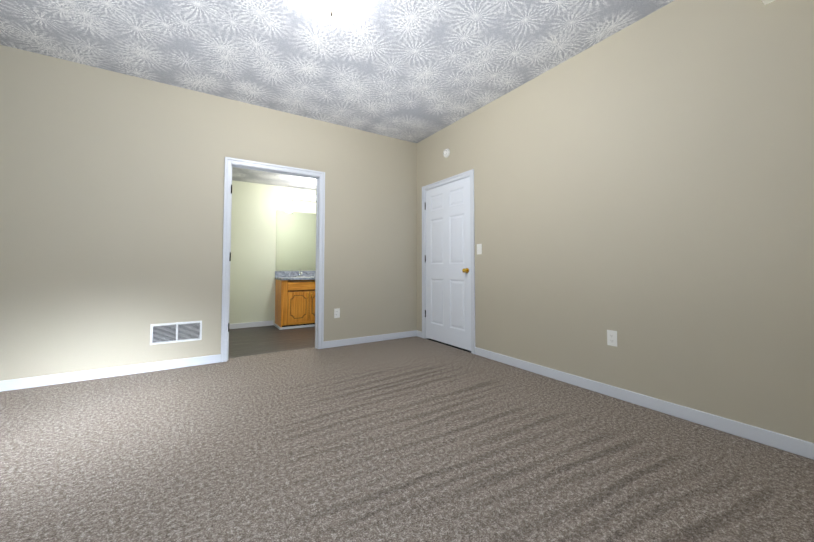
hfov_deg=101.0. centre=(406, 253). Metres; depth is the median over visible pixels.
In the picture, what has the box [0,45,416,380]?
wall
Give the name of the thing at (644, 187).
wall
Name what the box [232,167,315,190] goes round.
ceiling
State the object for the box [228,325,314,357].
floor
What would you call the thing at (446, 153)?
smoke detector
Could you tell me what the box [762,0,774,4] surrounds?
smoke detector
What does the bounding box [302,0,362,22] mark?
lamp
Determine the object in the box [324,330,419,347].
baseboard
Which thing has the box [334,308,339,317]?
electrical outlet
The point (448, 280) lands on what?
door
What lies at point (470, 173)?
door frame
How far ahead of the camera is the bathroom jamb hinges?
3.49 m
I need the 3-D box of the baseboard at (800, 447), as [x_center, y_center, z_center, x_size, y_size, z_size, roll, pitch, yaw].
[1.614,1.021,2.371,0.019,0.082,3.210,1,-3,-32]
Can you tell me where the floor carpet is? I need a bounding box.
[0,336,813,541]
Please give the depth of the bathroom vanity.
5.38 m
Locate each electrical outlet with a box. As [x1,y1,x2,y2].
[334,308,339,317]
[607,330,616,346]
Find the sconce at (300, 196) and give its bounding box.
[287,191,315,202]
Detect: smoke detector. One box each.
[443,148,449,157]
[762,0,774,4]
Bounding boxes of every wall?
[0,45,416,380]
[229,180,315,324]
[417,0,813,442]
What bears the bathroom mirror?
attached to the wall at (255, 207)
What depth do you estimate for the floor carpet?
1.67 m
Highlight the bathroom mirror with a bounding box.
[276,210,315,269]
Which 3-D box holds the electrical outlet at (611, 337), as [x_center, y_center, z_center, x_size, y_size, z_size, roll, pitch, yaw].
[1.537,0.631,2.517,0.007,0.115,0.070,1,-3,-32]
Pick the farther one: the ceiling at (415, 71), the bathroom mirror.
the bathroom mirror
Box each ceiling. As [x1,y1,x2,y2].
[0,0,673,142]
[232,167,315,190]
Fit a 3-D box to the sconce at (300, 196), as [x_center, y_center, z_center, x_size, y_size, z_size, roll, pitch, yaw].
[-1.833,-0.991,5.841,0.480,0.140,0.109,1,-3,-32]
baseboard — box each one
[0,354,220,391]
[229,320,272,328]
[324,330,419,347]
[475,347,813,459]
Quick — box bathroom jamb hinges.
[228,185,231,331]
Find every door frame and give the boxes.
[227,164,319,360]
[422,169,474,353]
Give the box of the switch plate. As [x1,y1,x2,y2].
[477,244,481,253]
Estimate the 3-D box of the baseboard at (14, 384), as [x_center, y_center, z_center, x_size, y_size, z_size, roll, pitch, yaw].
[-2.693,1.041,2.908,1.890,0.082,0.019,1,-3,-32]
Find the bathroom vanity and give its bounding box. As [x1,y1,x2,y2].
[274,270,315,329]
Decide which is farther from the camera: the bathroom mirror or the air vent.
the bathroom mirror
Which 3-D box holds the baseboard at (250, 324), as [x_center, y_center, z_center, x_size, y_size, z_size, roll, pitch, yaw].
[-2.713,1.132,5.255,1.175,0.082,0.019,1,-3,-32]
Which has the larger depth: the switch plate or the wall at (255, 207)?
the wall at (255, 207)
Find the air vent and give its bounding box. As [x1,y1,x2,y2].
[150,321,201,344]
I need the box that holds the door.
[425,177,470,350]
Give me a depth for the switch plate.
3.70 m

